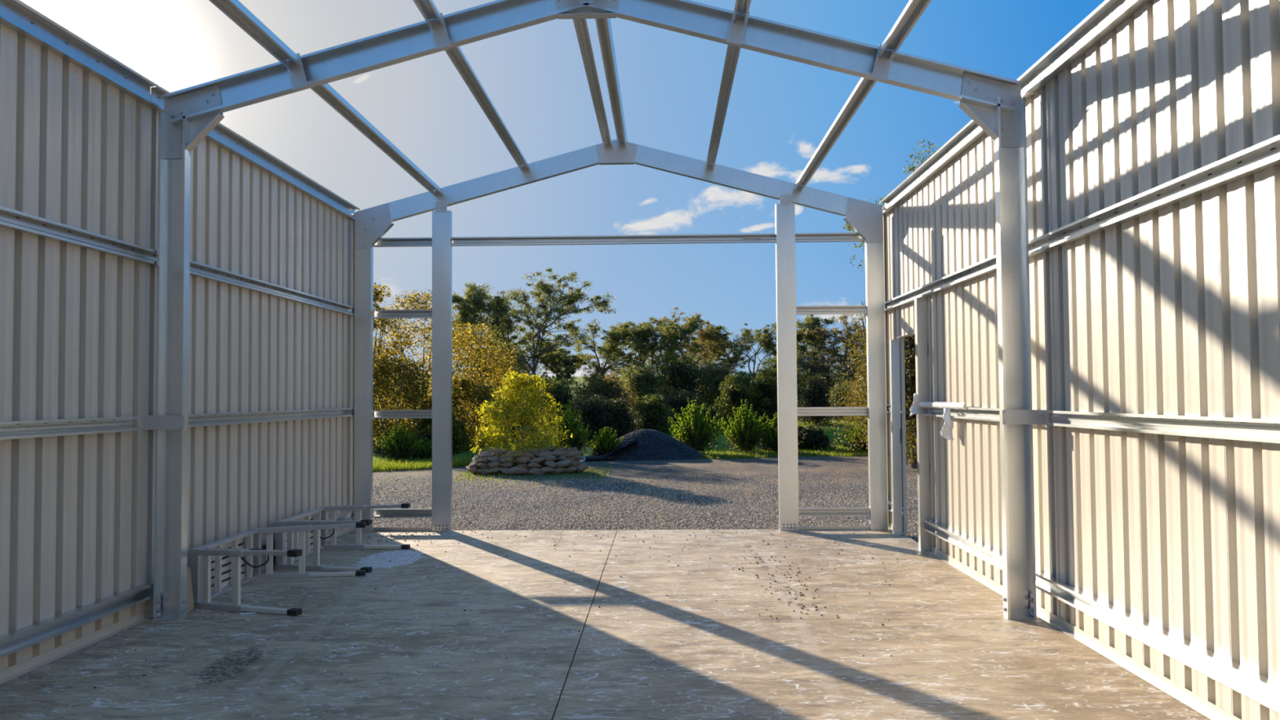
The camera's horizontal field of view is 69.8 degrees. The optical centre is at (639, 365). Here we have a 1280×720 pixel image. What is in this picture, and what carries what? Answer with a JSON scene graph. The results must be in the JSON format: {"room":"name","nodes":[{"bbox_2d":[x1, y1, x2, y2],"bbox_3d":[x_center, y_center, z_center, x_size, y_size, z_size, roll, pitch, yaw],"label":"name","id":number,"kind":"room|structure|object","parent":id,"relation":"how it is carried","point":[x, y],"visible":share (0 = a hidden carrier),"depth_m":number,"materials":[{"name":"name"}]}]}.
{"room":"unfinished metal shed","nodes":[
{"label":"unfinished metal shed","id":0,"kind":"room"},
{"bbox_2d":[0,22,354,684],"bbox_3d":[-3.438,-0.144,4.410,0.092,3.617,12.325,0,-2,1],"label":"wall","id":1,"kind":"structure","parent":0,"point":[77,324],"depth_m":6.06,"materials":[{"name":"metal"}]},
{"bbox_2d":[0,416,142,439],"bbox_3d":[-3.411,0.323,4.227,0.066,0.096,3.830,0,-2,1],"label":"wall girt","id":2,"kind":"object","parent":1,"relation":"attached to","point":[64,427],"depth_m":5.40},
{"bbox_2d":[0,583,151,657],"bbox_3d":[-3.402,1.468,4.244,0.066,0.096,4.000,0,-2,1],"label":"wall girt","id":3,"kind":"object","parent":1,"relation":"attached to","point":[20,639],"depth_m":5.42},
{"bbox_2d":[0,205,155,263],"bbox_3d":[-3.418,-0.811,4.319,0.066,0.096,4.000,0,-2,1],"label":"girt","id":4,"kind":"object","parent":1,"relation":"attached to","point":[11,219],"depth_m":5.47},
{"bbox_2d":[0,0,159,106],"bbox_3d":[-3.426,-1.935,4.385,0.066,0.151,3.996,0,-2,1],"label":"eave purlin","id":5,"kind":"object","parent":1,"relation":"attached to","point":[17,15],"visible":1,"depth_m":5.52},
{"bbox_2d":[142,510,353,598],"bbox_3d":[-3.295,1.601,8.366,0.066,0.096,4.250,0,-2,1],"label":"wall girt","id":6,"kind":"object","parent":1,"relation":"attached to","point":[346,515],"depth_m":8.26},
{"bbox_2d":[146,250,354,316],"bbox_3d":[-3.311,-0.678,8.440,0.066,0.096,4.250,0,-2,1],"label":"girt","id":7,"kind":"object","parent":1,"relation":"attached to","point":[196,268],"depth_m":8.02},
{"bbox_2d":[150,85,359,221],"bbox_3d":[-3.319,-1.802,8.492,0.066,0.151,4.218,0,-2,1],"label":"eave purlin","id":8,"kind":"object","parent":1,"relation":"attached to","point":[221,135],"visible":0.84,"depth_m":8.25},
{"bbox_2d":[188,407,354,426],"bbox_3d":[-3.303,0.458,8.403,0.066,0.096,4.250,0,-2,1],"label":"girt","id":9,"kind":"object","parent":1,"relation":"attached to","point":[229,418],"depth_m":8.08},
{"bbox_2d":[0,528,1210,719],"bbox_3d":[-0.390,1.714,4.163,6.120,0.150,12.207,0,-2,1],"label":"floor","id":10,"kind":"structure","parent":0,"point":[642,654],"depth_m":5.48,"materials":[{"name":"concrete"}]},
{"bbox_2d":[153,84,224,619],"bbox_3d":[-3.102,-0.119,6.325,0.428,3.692,0.082,0,-2,1],"label":"column","id":11,"kind":"structure","parent":10,"relation":"on","point":[176,143],"depth_m":6.35,"materials":[{"name":"metal"}]},
{"bbox_2d":[142,415,184,430],"bbox_3d":[-3.263,0.389,6.260,0.300,0.098,0.021,0,-2,1],"label":"plate","id":12,"kind":"object","parent":11,"relation":"attached to","point":[149,422],"visible":0.84,"depth_m":6.27,"materials":[{"name":"metal"}]},
{"bbox_2d":[161,0,593,125],"bbox_3d":[-1.812,-2.176,6.360,2.995,0.980,0.079,0,-2,1],"label":"rafter","id":13,"kind":"object","parent":11,"relation":"attached to","point":[498,17],"visible":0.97,"depth_m":6.38,"materials":[{"name":"metal"}]},
{"bbox_2d":[208,0,301,68],"bbox_3d":[-2.422,-2.093,4.314,0.165,0.255,4.011,0,-2,1],"label":"purlin","id":14,"kind":"structure","parent":13,"relation":"attached to","point":[234,10],"depth_m":5.76,"materials":[{"name":"metal"}]},
{"bbox_2d":[413,0,444,28],"bbox_3d":[-1.434,-2.364,4.297,0.165,0.255,4.011,0,-2,1],"label":"purlin","id":15,"kind":"structure","parent":13,"relation":"attached to","point":[427,8],"depth_m":6.12,"materials":[{"name":"metal"}]},
{"bbox_2d":[555,0,618,19],"bbox_3d":[-0.368,-2.538,6.332,0.470,0.261,0.078,0,-2,1],"label":"bracket","id":16,"kind":"object","parent":13,"relation":"attached to","point":[560,4],"visible":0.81,"depth_m":6.36,"materials":[{"name":"metal"}]},
{"bbox_2d":[573,18,612,148],"bbox_3d":[-0.415,-2.546,8.349,0.107,0.088,3.938,0,-2,1],"label":"purlin","id":17,"kind":"structure","parent":13,"relation":"attached to","point":[580,24],"depth_m":8.10,"materials":[{"name":"metal"}]},
{"bbox_2d":[186,537,246,592],"bbox_3d":[-3.269,1.565,7.130,0.056,0.346,0.880,0,-2,1],"label":"plank","id":18,"kind":"object","parent":10,"relation":"on","point":[242,543],"visible":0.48,"depth_m":7.23,"materials":[{"name":"metal"}]},
{"bbox_2d":[189,521,365,616],"bbox_3d":[-2.789,1.528,7.065,0.919,0.451,1.472,0,-2,1],"label":"ladder","id":19,"kind":"object","parent":10,"relation":"on","point":[201,555],"visible":0.98,"depth_m":6.99,"materials":[{"name":"metal"}]},
{"bbox_2d":[275,502,410,573],"bbox_3d":[-2.752,1.575,8.516,0.917,0.451,1.299,0,-2,1],"label":"ladder","id":20,"kind":"object","parent":10,"relation":"on","point":[319,544],"visible":0.94,"depth_m":8.47,"materials":[{"name":"metal"}]},
{"bbox_2d":[353,203,393,531],"bbox_3d":[-2.998,0.011,10.342,0.428,3.692,0.104,0,-2,1],"label":"column","id":21,"kind":"structure","parent":10,"relation":"on","point":[371,224],"depth_m":10.33,"materials":[{"name":"metal"}]},
{"bbox_2d":[372,508,431,517],"bbox_3d":[-2.632,1.664,10.356,0.760,0.096,0.066,0,-2,1],"label":"front girt","id":22,"kind":"object","parent":21,"relation":"attached to","point":[378,513],"visible":0.76,"depth_m":10.38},
{"bbox_2d":[373,409,431,418],"bbox_3d":[-2.640,0.548,10.393,0.760,0.096,0.066,0,-2,1],"label":"front girt","id":23,"kind":"object","parent":21,"relation":"attached to","point":[379,414],"visible":0.76,"depth_m":10.42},
{"bbox_2d":[373,309,431,318],"bbox_3d":[-2.648,-0.586,10.430,0.760,0.096,0.066,0,-2,1],"label":"front girt","id":24,"kind":"object","parent":21,"relation":"attached to","point":[387,313],"visible":0.76,"depth_m":10.46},
{"bbox_2d":[358,138,616,222],"bbox_3d":[-1.708,-2.046,10.387,2.995,0.980,0.079,0,-2,1],"label":"rafter","id":25,"kind":"object","parent":21,"relation":"attached to","point":[584,157],"visible":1,"depth_m":10.35,"materials":[{"name":"metal"}]},
{"bbox_2d":[286,53,442,195],"bbox_3d":[-2.318,-1.963,8.327,0.165,0.255,4.044,0,-2,1],"label":"purlin","id":26,"kind":"structure","parent":25,"relation":"attached to","point":[296,73],"depth_m":7.72,"materials":[{"name":"metal"}]},
{"bbox_2d":[429,13,529,171],"bbox_3d":[-1.330,-2.234,8.310,0.165,0.255,4.044,0,-2,1],"label":"purlin","id":27,"kind":"structure","parent":25,"relation":"attached to","point":[439,32],"depth_m":7.64,"materials":[{"name":"metal"}]},
{"bbox_2d":[431,201,452,531],"bbox_3d":[-2.228,0.001,10.323,0.209,3.700,0.102,0,-2,1],"label":"post","id":28,"kind":"object","parent":10,"relation":"on","point":[442,218],"visible":1,"depth_m":10.30,"materials":[{"name":"metal"}]},
{"bbox_2d":[93,530,897,688],"bbox_3d":[-0.332,1.741,7.453,5.390,0.023,5.517,0,-2,1],"label":"slab grit","id":29,"kind":"object","parent":10,"relation":"on","point":[815,606],"visible":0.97,"depth_m":7.93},
{"bbox_2d":[775,194,799,530],"bbox_3d":[1.637,-0.044,10.225,0.209,3.730,0.102,0,-2,1],"label":"post","id":30,"kind":"object","parent":10,"relation":"on","point":[785,264],"visible":1,"depth_m":10.20,"materials":[{"name":"metal"}]},
{"bbox_2d":[373,232,865,247],"bbox_3d":[-0.255,-1.423,10.395,5.560,0.096,0.066,0,-2,1],"label":"horizontal beam","id":31,"kind":"structure","parent":30,"relation":"attached to","point":[807,237],"depth_m":10.40,"materials":[{"name":"metal"}]},
{"bbox_2d":[843,197,888,529],"bbox_3d":[2.505,-0.032,10.201,0.428,3.692,0.104,0,-2,1],"label":"column","id":32,"kind":"structure","parent":10,"relation":"on","point":[866,219],"depth_m":10.18,"materials":[{"name":"metal"}]},
{"bbox_2d":[616,138,880,216],"bbox_3d":[1.187,-2.069,10.313,2.995,0.980,0.079,0,-2,1],"label":"rafter","id":33,"kind":"object","parent":32,"relation":"attached to","point":[648,157],"visible":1,"depth_m":10.28,"materials":[{"name":"metal"}]},
{"bbox_2d":[595,139,637,164],"bbox_3d":[-0.263,-2.408,10.348,0.470,0.261,0.098,0,-2,1],"label":"bracket","id":34,"kind":"object","parent":33,"relation":"attached to","point":[615,154],"visible":0.99,"depth_m":10.32,"materials":[{"name":"metal"}]},
{"bbox_2d":[705,8,750,169],"bbox_3d":[0.720,-2.245,8.257,0.165,0.255,4.044,0,-2,1],"label":"roof purlin","id":35,"kind":"structure","parent":33,"relation":"attached to","point":[735,34],"depth_m":7.52,"materials":[{"name":"metal"}]},
{"bbox_2d":[793,44,893,191],"bbox_3d":[1.701,-1.992,8.224,0.165,0.255,4.044,0,-2,1],"label":"roof purlin","id":36,"kind":"structure","parent":33,"relation":"attached to","point":[882,64],"depth_m":7.55,"materials":[{"name":"metal"}]},
{"bbox_2d":[795,305,866,315],"bbox_3d":[2.105,-0.623,10.307,0.850,0.096,0.066,0,-2,1],"label":"front girt","id":37,"kind":"object","parent":32,"relation":"attached to","point":[818,309],"visible":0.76,"depth_m":10.33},
{"bbox_2d":[797,406,867,416],"bbox_3d":[2.113,0.511,10.271,0.850,0.096,0.066,0,-2,1],"label":"front girt","id":38,"kind":"object","parent":32,"relation":"attached to","point":[856,411],"visible":0.76,"depth_m":10.29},
{"bbox_2d":[798,506,869,516],"bbox_3d":[2.121,1.627,10.234,0.850,0.096,0.066,0,-2,1],"label":"front girt","id":39,"kind":"object","parent":32,"relation":"attached to","point":[802,511],"visible":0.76,"depth_m":10.26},
{"bbox_2d":[958,72,1036,619],"bbox_3d":[2.401,-0.162,6.184,0.428,3.692,0.082,0,-2,1],"label":"column","id":40,"kind":"structure","parent":10,"relation":"on","point":[1007,131],"depth_m":6.20,"materials":[{"name":"metal"}]},
{"bbox_2d":[578,0,1022,113],"bbox_3d":[1.082,-2.199,6.285,2.995,0.980,0.079,0,-2,1],"label":"rafter","id":41,"kind":"object","parent":40,"relation":"attached to","point":[842,55],"visible":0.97,"depth_m":6.31,"materials":[{"name":"metal"}]},
{"bbox_2d":[595,17,627,147],"bbox_3d":[-0.242,-2.554,8.345,0.107,0.088,3.938,0,-2,1],"label":"purlin","id":42,"kind":"structure","parent":41,"relation":"attached to","point":[603,25],"depth_m":8.11,"materials":[{"name":"metal"}]},
{"bbox_2d":[877,0,931,59],"bbox_3d":[1.597,-2.122,4.210,0.165,0.255,4.011,0,-2,1],"label":"roof purlin","id":43,"kind":"structure","parent":41,"relation":"attached to","point":[913,10],"depth_m":5.76,"materials":[{"name":"metal"}]},
{"bbox_2d":[1001,409,1045,424],"bbox_3d":[2.565,0.343,6.111,0.300,0.098,0.021,0,-2,1],"label":"plate","id":44,"kind":"object","parent":40,"relation":"attached to","point":[1009,416],"visible":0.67,"depth_m":6.12,"materials":[{"name":"metal"}]},
{"bbox_2d":[372,374,918,542],"bbox_3d":[0.782,1.026,49.989,240.000,4.527,240.000,0,-2,1],"label":"ground","id":45,"kind":"structure","parent":0,"point":[845,465],"depth_m":16.63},
{"bbox_2d":[373,282,422,441],"bbox_3d":[-8.601,0.134,29.310,3.236,5.586,2.713,0,-2,-4],"label":"tree","id":46,"kind":"object","parent":45,"relation":"on","point":[376,296],"visible":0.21,"depth_m":29.20,"materials":[{"name":"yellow plant"}]},
{"bbox_2d":[375,422,426,460],"bbox_3d":[-6.003,1.919,23.149,1.206,0.958,1.247,-2,-2,39],"label":"conifer shrub","id":47,"kind":"object","parent":45,"relation":"on","point":[401,446],"visible":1,"depth_m":22.94,"materials":[{"name":"green plant"}]},
{"bbox_2d":[373,352,431,450],"bbox_3d":[-7.325,1.368,27.263,3.693,3.491,3.279,-1,-2,16],"label":"bush","id":48,"kind":"object","parent":45,"relation":"on","point":[382,367],"visible":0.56,"depth_m":26.87,"materials":[{"name":"green plant"}]},
{"bbox_2d":[373,287,491,437],"bbox_3d":[-7.502,0.344,31.086,4.346,5.935,4.620,-2,-2,35],"label":"tree","id":49,"kind":"object","parent":45,"relation":"on","point":[404,300],"visible":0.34,"depth_m":31.10,"materials":[{"name":"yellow plant"}]},
{"bbox_2d":[404,408,472,453],"bbox_3d":[-5.689,1.992,25.572,1.821,1.633,1.624,-1,-2,13],"label":"shrub","id":50,"kind":"object","parent":45,"relation":"on","point":[460,443],"visible":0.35,"depth_m":25.37,"materials":[{"name":"green plant"}]},
{"bbox_2d":[373,444,551,471],"bbox_3d":[-4.785,2.306,24.376,4.266,0.255,10.582,0,-2,1],"label":"grass strip","id":51,"kind":"object","parent":45,"relation":"on","point":[378,466],"visible":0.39,"depth_m":20.67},
{"bbox_2d":[411,375,520,448],"bbox_3d":[-5.442,1.602,28.020,3.359,2.596,3.079,-1,-2,16],"label":"tree","id":52,"kind":"object","parent":45,"relation":"on","point":[473,393],"visible":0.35,"depth_m":27.74,"materials":[{"name":"green plant"}]},
{"bbox_2d":[401,321,539,433],"bbox_3d":[-6.288,0.944,34.118,5.225,5.270,4.618,-1,-2,17],"label":"tree","id":53,"kind":"object","parent":45,"relation":"on","point":[475,338],"visible":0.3,"depth_m":33.84,"materials":[{"name":"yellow plant"}]},
{"bbox_2d":[452,282,520,377],"bbox_3d":[-7.596,-0.638,43.618,2.772,6.833,4.027,-2,-2,36],"label":"tree","id":54,"kind":"object","parent":45,"relation":"on","point":[475,304],"visible":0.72,"depth_m":43.25,"materials":[{"name":"green plant"}]},
{"bbox_2d":[453,346,536,422],"bbox_3d":[-6.697,1.208,41.098,4.387,4.201,4.133,-2,-2,36],"label":"tree","id":55,"kind":"object","parent":45,"relation":"on","point":[476,350],"visible":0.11,"depth_m":40.86,"materials":[{"name":"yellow plant"}]},
{"bbox_2d":[466,445,587,475],"bbox_3d":[-2.339,1.936,18.906,2.467,0.573,1.498,-1,-2,8],"label":"rock bed","id":56,"kind":"object","parent":45,"relation":"on","point":[570,457],"visible":0.98,"depth_m":18.47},
{"bbox_2d":[470,370,572,467],"bbox_3d":[-2.489,1.176,19.229,1.952,2.173,1.824,1,-2,-33],"label":"bush","id":57,"kind":"object","parent":56,"relation":"in","point":[526,381],"visible":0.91,"depth_m":19.06,"materials":[{"name":"yellow plant"}]},
{"bbox_2d":[452,465,614,495],"bbox_3d":[-2.110,2.156,18.136,3.074,0.112,6.712,0,-2,1],"label":"weeds","id":58,"kind":"object","parent":45,"relation":"on","point":[600,473],"visible":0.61,"depth_m":18.05,"materials":[{"name":"green plant"}]},
{"bbox_2d":[452,266,617,379],"bbox_3d":[-5.385,-0.925,45.036,7.195,7.332,6.415,-2,-2,37],"label":"tree","id":59,"kind":"object","parent":45,"relation":"on","point":[537,353],"visible":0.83,"depth_m":45.06,"materials":[{"name":"green plant"}]},
{"bbox_2d":[528,376,584,434],"bbox_3d":[-3.001,1.683,34.051,2.469,2.549,2.304,-1,-2,27],"label":"shrub","id":60,"kind":"object","parent":45,"relation":"on","point":[561,397],"visible":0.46,"depth_m":33.81,"materials":[{"name":"green plant"}]},
{"bbox_2d":[538,347,591,388],"bbox_3d":[-3.994,0.834,47.787,2.828,3.642,2.300,0,-2,-12],"label":"tree","id":61,"kind":"object","parent":45,"relation":"on","point":[575,359],"visible":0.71,"depth_m":47.40,"materials":[{"name":"green plant"}]},
{"bbox_2d":[545,400,591,456],"bbox_3d":[-1.782,1.606,22.627,1.065,1.536,1.071,1,-2,-40],"label":"conifer shrub","id":62,"kind":"object","parent":45,"relation":"on","point":[576,441],"visible":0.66,"depth_m":22.43,"materials":[{"name":"green plant"}]},
{"bbox_2d":[555,394,609,445],"bbox_3d":[-1.570,1.795,27.901,2.113,1.905,2.014,0,-2,-11],"label":"shrub","id":63,"kind":"object","parent":45,"relation":"on","point":[588,411],"visible":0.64,"depth_m":27.73,"materials":[{"name":"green plant"}]},
{"bbox_2d":[555,318,643,382],"bbox_3d":[-2.314,-0.141,55.260,5.181,5.469,3.430,-1,-2,23],"label":"tree","id":64,"kind":"object","parent":45,"relation":"on","point":[615,337],"visible":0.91,"depth_m":54.78,"materials":[{"name":"green plant"}]},
{"bbox_2d":[586,426,625,456],"bbox_3d":[-0.869,1.935,22.781,0.958,0.855,0.944,-1,-2,8],"label":"conifer shrub","id":65,"kind":"object","parent":45,"relation":"on","point":[605,442],"visible":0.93,"depth_m":22.65,"materials":[{"name":"green plant"}]},
{"bbox_2d":[573,371,642,417],"bbox_3d":[-1.882,1.661,46.008,3.922,2.762,3.800,1,-2,-27],"label":"tree","id":66,"kind":"object","parent":45,"relation":"on","point":[606,388],"visible":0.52,"depth_m":45.63,"materials":[{"name":"green plant"}]},
{"bbox_2d":[590,397,644,441],"bbox_3d":[-0.687,1.845,27.508,1.600,1.796,1.619,0,-2,-4],"label":"shrub","id":67,"kind":"object","parent":45,"relation":"on","point":[618,420],"visible":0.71,"depth_m":27.26,"materials":[{"name":"green plant"}]},
{"bbox_2d":[597,321,660,382],"bbox_3d":[-0.736,-0.123,57.016,4.209,5.369,3.724,-1,-2,6],"label":"tree","id":68,"kind":"object","parent":45,"relation":"on","point":[635,348],"visible":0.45,"depth_m":56.78,"materials":[{"name":"green plant"}]},
{"bbox_2d":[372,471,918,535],"bbox_3d":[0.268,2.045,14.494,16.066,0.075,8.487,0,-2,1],"label":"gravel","id":69,"kind":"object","parent":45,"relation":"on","point":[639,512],"visible":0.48,"depth_m":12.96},
{"bbox_2d":[615,360,675,413],"bbox_3d":[0.282,1.320,48.843,3.739,3.208,3.630,-2,-2,38],"label":"tree","id":70,"kind":"object","parent":45,"relation":"on","point":[638,382],"visible":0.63,"depth_m":48.52,"materials":[{"name":"green plant"}]},
{"bbox_2d":[586,428,705,460],"bbox_3d":[0.148,1.970,23.253,3.096,0.754,2.404,0,-2,-2],"label":"heap","id":71,"kind":"object","parent":45,"relation":"on","point":[652,445],"visible":0.8,"depth_m":22.55,"materials":[{"name":"gravel"}]},
{"bbox_2d":[631,393,678,439],"bbox_3d":[0.390,1.852,28.937,1.883,1.956,1.694,-1,-2,14],"label":"shrub","id":72,"kind":"object","parent":45,"relation":"on","point":[652,412],"visible":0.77,"depth_m":28.75,"materials":[{"name":"green plant"}]},
{"bbox_2d":[617,312,706,389],"bbox_3d":[1.070,-0.453,57.894,5.873,5.976,3.902,-1,-2,13],"label":"tree","id":73,"kind":"object","parent":45,"relation":"on","point":[642,326],"visible":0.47,"depth_m":57.51,"materials":[{"name":"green plant"}]},
{"bbox_2d":[636,318,704,376],"bbox_3d":[2.158,-0.231,55.519,3.668,5.545,3.684,0,-2,-24],"label":"tree","id":74,"kind":"object","parent":45,"relation":"on","point":[673,333],"visible":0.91,"depth_m":55.63,"materials":[{"name":"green plant"}]},
{"bbox_2d":[647,351,722,410],"bbox_3d":[2.449,1.071,49.903,4.763,3.768,4.440,-2,-2,31],"label":"tree","id":75,"kind":"object","parent":45,"relation":"on","point":[687,380],"visible":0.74,"depth_m":49.40,"materials":[{"name":"green plant"}]},
{"bbox_2d":[658,388,711,431],"bbox_3d":[1.454,1.787,33.922,2.440,1.871,2.287,-2,-3,43],"label":"shrub","id":76,"kind":"object","parent":45,"relation":"on","point":[681,401],"visible":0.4,"depth_m":33.68,"materials":[{"name":"green plant"}]},
{"bbox_2d":[656,306,734,369],"bbox_3d":[3.115,-0.618,59.297,5.244,6.180,3.951,0,-2,-24],"label":"tree","id":77,"kind":"object","parent":45,"relation":"on","point":[703,333],"visible":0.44,"depth_m":58.95,"materials":[{"name":"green plant"}]},
{"bbox_2d":[667,397,726,453],"bbox_3d":[1.519,1.614,24.197,1.572,1.554,1.492,0,-2,1],"label":"conifer shrub","id":78,"kind":"object","parent":45,"relation":"on","point":[696,433],"visible":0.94,"depth_m":24.03,"materials":[{"name":"green plant"}]},
{"bbox_2d":[690,360,739,409],"bbox_3d":[4.290,1.329,51.859,4.328,3.263,3.645,0,-2,1],"label":"tree","id":79,"kind":"object","parent":45,"relation":"on","point":[717,375],"visible":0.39,"depth_m":51.36,"materials":[{"name":"green plant"}]},
{"bbox_2d":[697,321,758,373],"bbox_3d":[5.798,-0.229,60.739,4.220,5.470,4.680,-1,-2,17],"label":"tree","id":80,"kind":"object","parent":45,"relation":"on","point":[736,357],"visible":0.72,"depth_m":59.73,"materials":[{"name":"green plant"}]},
{"bbox_2d":[711,373,758,434],"bbox_3d":[3.223,1.390,30.853,1.603,2.299,1.712,0,-2,-3],"label":"shrub","id":81,"kind":"object","parent":45,"relation":"on","point":[734,393],"visible":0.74,"depth_m":30.74,"materials":[{"name":"green plant"}]},
{"bbox_2d":[713,399,767,453],"bbox_3d":[2.693,1.622,24.551,1.536,1.486,1.317,-2,-3,43],"label":"conifer shrub","id":82,"kind":"object","parent":45,"relation":"on","point":[743,435],"visible":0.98,"depth_m":24.32,"materials":[{"name":"green plant"}]},
{"bbox_2d":[745,367,777,429],"bbox_3d":[4.194,1.314,30.893,1.596,2.518,1.681,1,-2,-32],"label":"shrub","id":83,"kind":"object","parent":45,"relation":"on","point":[766,391],"visible":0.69,"depth_m":30.68,"materials":[{"name":"green plant"}]},
{"bbox_2d":[756,412,777,452],"bbox_3d":[3.623,1.796,24.320,1.099,1.125,1.156,0,-2,-8],"label":"conifer shrub","id":84,"kind":"object","parent":45,"relation":"on","point":[770,437],"visible":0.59,"depth_m":24.10,"materials":[{"name":"green plant"}]},
{"bbox_2d":[748,321,808,376],"bbox_3d":[8.746,-0.234,56.911,4.538,5.466,3.096,1,-2,-35],"label":"tree","id":85,"kind":"object","parent":45,"relation":"on","point":[766,341],"visible":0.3,"depth_m":56.26,"materials":[{"name":"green plant"}]},
{"bbox_2d":[749,353,810,413],"bbox_3d":[7.128,1.169,45.750,3.841,3.592,3.382,-1,-2,15],"label":"tree","id":86,"kind":"object","parent":45,"relation":"on","point":[773,365],"visible":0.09,"depth_m":45.67,"materials":[{"name":"green plant"}]},
{"bbox_2d":[678,426,911,458],"bbox_3d":[4.127,2.283,31.297,10.496,0.613,17.631,0,-2,1],"label":"grass edge","id":87,"kind":"object","parent":45,"relation":"on","point":[771,454],"visible":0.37,"depth_m":23.61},
{"bbox_2d":[795,314,838,384],"bbox_3d":[8.857,-0.230,49.589,3.544,5.569,2.804,0,-2,-13],"label":"tree","id":88,"kind":"object","parent":45,"relation":"on","point":[811,323],"visible":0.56,"depth_m":49.42,"materials":[{"name":"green plant"}]},
{"bbox_2d":[797,425,836,451],"bbox_3d":[4.568,2.087,25.286,1.589,0.898,1.328,-2,-2,32],"label":"shrub","id":89,"kind":"object","parent":45,"relation":"on","point":[808,438],"visible":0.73,"depth_m":25.06,"materials":[{"name":"green plant"}]},
{"bbox_2d":[796,375,839,426],"bbox_3d":[6.312,1.366,32.858,1.696,2.089,1.513,0,-2,-13],"label":"shrub","id":90,"kind":"object","parent":45,"relation":"on","point":[815,397],"visible":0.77,"depth_m":32.64,"materials":[{"name":"green plant"}]},
{"bbox_2d":[796,347,848,404],"bbox_3d":[10.403,0.882,53.660,4.772,3.992,3.749,-1,-2,14],"label":"tree","id":91,"kind":"object","parent":45,"relation":"on","point":[830,382],"visible":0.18,"depth_m":53.37,"materials":[{"name":"green plant"}]},
{"bbox_2d":[796,314,866,389],"bbox_3d":[10.428,-0.005,47.953,4.707,5.174,3.947,-1,-2,5],"label":"tree","id":92,"kind":"object","parent":45,"relation":"on","point":[833,351],"visible":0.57,"depth_m":47.18,"materials":[{"name":"green plant"}]},
{"bbox_2d":[762,420,906,450],"bbox_3d":[9.085,2.236,32.209,8.590,0.628,15.131,0,-2,1],"label":"shrub","id":93,"kind":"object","parent":45,"relation":"on","point":[840,422],"depth_m":30.95,"materials":[{"name":"green plant"}]},
{"bbox_2d":[837,420,867,452],"bbox_3d":[5.991,1.867,24.422,1.426,0.961,1.366,1,-3,-43],"label":"conifer shrub","id":94,"kind":"object","parent":45,"relation":"on","point":[851,432],"visible":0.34,"depth_m":24.29,"materials":[{"name":"green plant"}]},
{"bbox_2d":[823,300,910,453],"bbox_3d":[6.139,0.230,23.424,2.972,4.263,2.300,-1,-2,6],"label":"tree","id":95,"kind":"object","parent":45,"relation":"on","point":[863,393],"visible":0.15,"depth_m":23.36,"materials":[{"name":"green plant"}]},
{"bbox_2d":[856,335,917,467],"bbox_3d":[5.861,0.193,19.385,2.270,4.030,2.225,1,-2,-39],"label":"tree","id":96,"kind":"object","parent":45,"relation":"on","point":[909,341],"visible":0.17,"depth_m":19.09,"materials":[{"name":"green plant"}]},
{"bbox_2d":[843,139,944,271],"bbox_3d":[8.913,-1.992,25.765,5.627,8.772,5.568,0,-2,-22],"label":"tree","id":97,"kind":"object","parent":45,"relation":"on","point":[848,227],"visible":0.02,"depth_m":25.55,"materials":[{"name":"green plant"}]},
{"bbox_2d":[883,0,1279,719],"bbox_3d":[2.639,-0.192,4.254,0.090,3.617,12.325,0,-2,1],"label":"wall","id":98,"kind":"structure","parent":0,"point":[1174,309],"depth_m":4.95,"materials":[{"name":"metal"}]},
{"bbox_2d":[889,339,902,535],"bbox_3d":[2.733,0.760,9.795,0.094,2.080,0.060,0,-2,1],"label":"door frame","id":99,"kind":"structure","parent":98,"relation":"attached to","point":[895,428],"depth_m":9.77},
{"bbox_2d":[914,297,930,551],"bbox_3d":[2.712,0.558,8.814,0.093,2.420,0.073,0,-2,1],"label":"door jamb","id":100,"kind":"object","parent":98,"relation":"attached to","point":[920,304],"depth_m":8.78,"materials":[{"name":"metal"}]},
{"bbox_2d":[879,72,1035,215],"bbox_3d":[2.702,-1.849,8.338,0.066,0.151,4.218,0,-2,1],"label":"eave purlin","id":101,"kind":"object","parent":98,"relation":"attached to","point":[971,132],"visible":0.8,"depth_m":8.22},
{"bbox_2d":[922,407,999,421],"bbox_3d":[2.697,0.387,7.487,0.066,0.096,2.665,0,-2,1],"label":"girt","id":102,"kind":"object","parent":98,"relation":"attached to","point":[971,413],"depth_m":7.48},
{"bbox_2d":[919,400,966,409],"bbox_3d":[2.671,0.350,8.151,0.032,0.066,1.350,0,-2,1],"label":"plastic wrap","id":103,"kind":"object","parent":102,"relation":"on","point":[951,405],"visible":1,"depth_m":8.07,"materials":[{"name":"white"}]},
{"bbox_2d":[884,240,1039,311],"bbox_3d":[2.709,-0.725,8.285,0.066,0.096,4.250,0,-2,1],"label":"wall girt","id":104,"kind":"object","parent":98,"relation":"attached to","point":[988,265],"depth_m":7.96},
{"bbox_2d":[924,520,1047,588],"bbox_3d":[2.704,1.474,7.436,0.066,0.096,2.695,0,-2,1],"label":"girt","id":105,"kind":"object","parent":98,"relation":"attached to","point":[994,557],"depth_m":7.50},
{"bbox_2d":[1025,0,1149,93],"bbox_3d":[2.596,-1.982,4.230,0.066,0.151,3.996,0,-2,1],"label":"eave purlin","id":106,"kind":"object","parent":98,"relation":"attached to","point":[1110,14],"visible":1,"depth_m":5.47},
{"bbox_2d":[1030,134,1279,254],"bbox_3d":[2.602,-0.858,4.164,0.066,0.096,4.000,0,-2,1],"label":"wall girt","id":107,"kind":"object","parent":98,"relation":"attached to","point":[1264,155],"depth_m":4.51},
{"bbox_2d":[1037,573,1279,713],"bbox_3d":[2.618,1.365,4.091,0.066,0.096,4.000,0,-2,1],"label":"girt","id":108,"kind":"object","parent":98,"relation":"attached to","point":[1253,685],"depth_m":4.51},
{"bbox_2d":[1042,409,1279,443],"bbox_3d":[2.608,0.276,4.072,0.066,0.096,3.830,0,-2,1],"label":"girt","id":109,"kind":"object","parent":98,"relation":"attached to","point":[1264,430],"depth_m":4.48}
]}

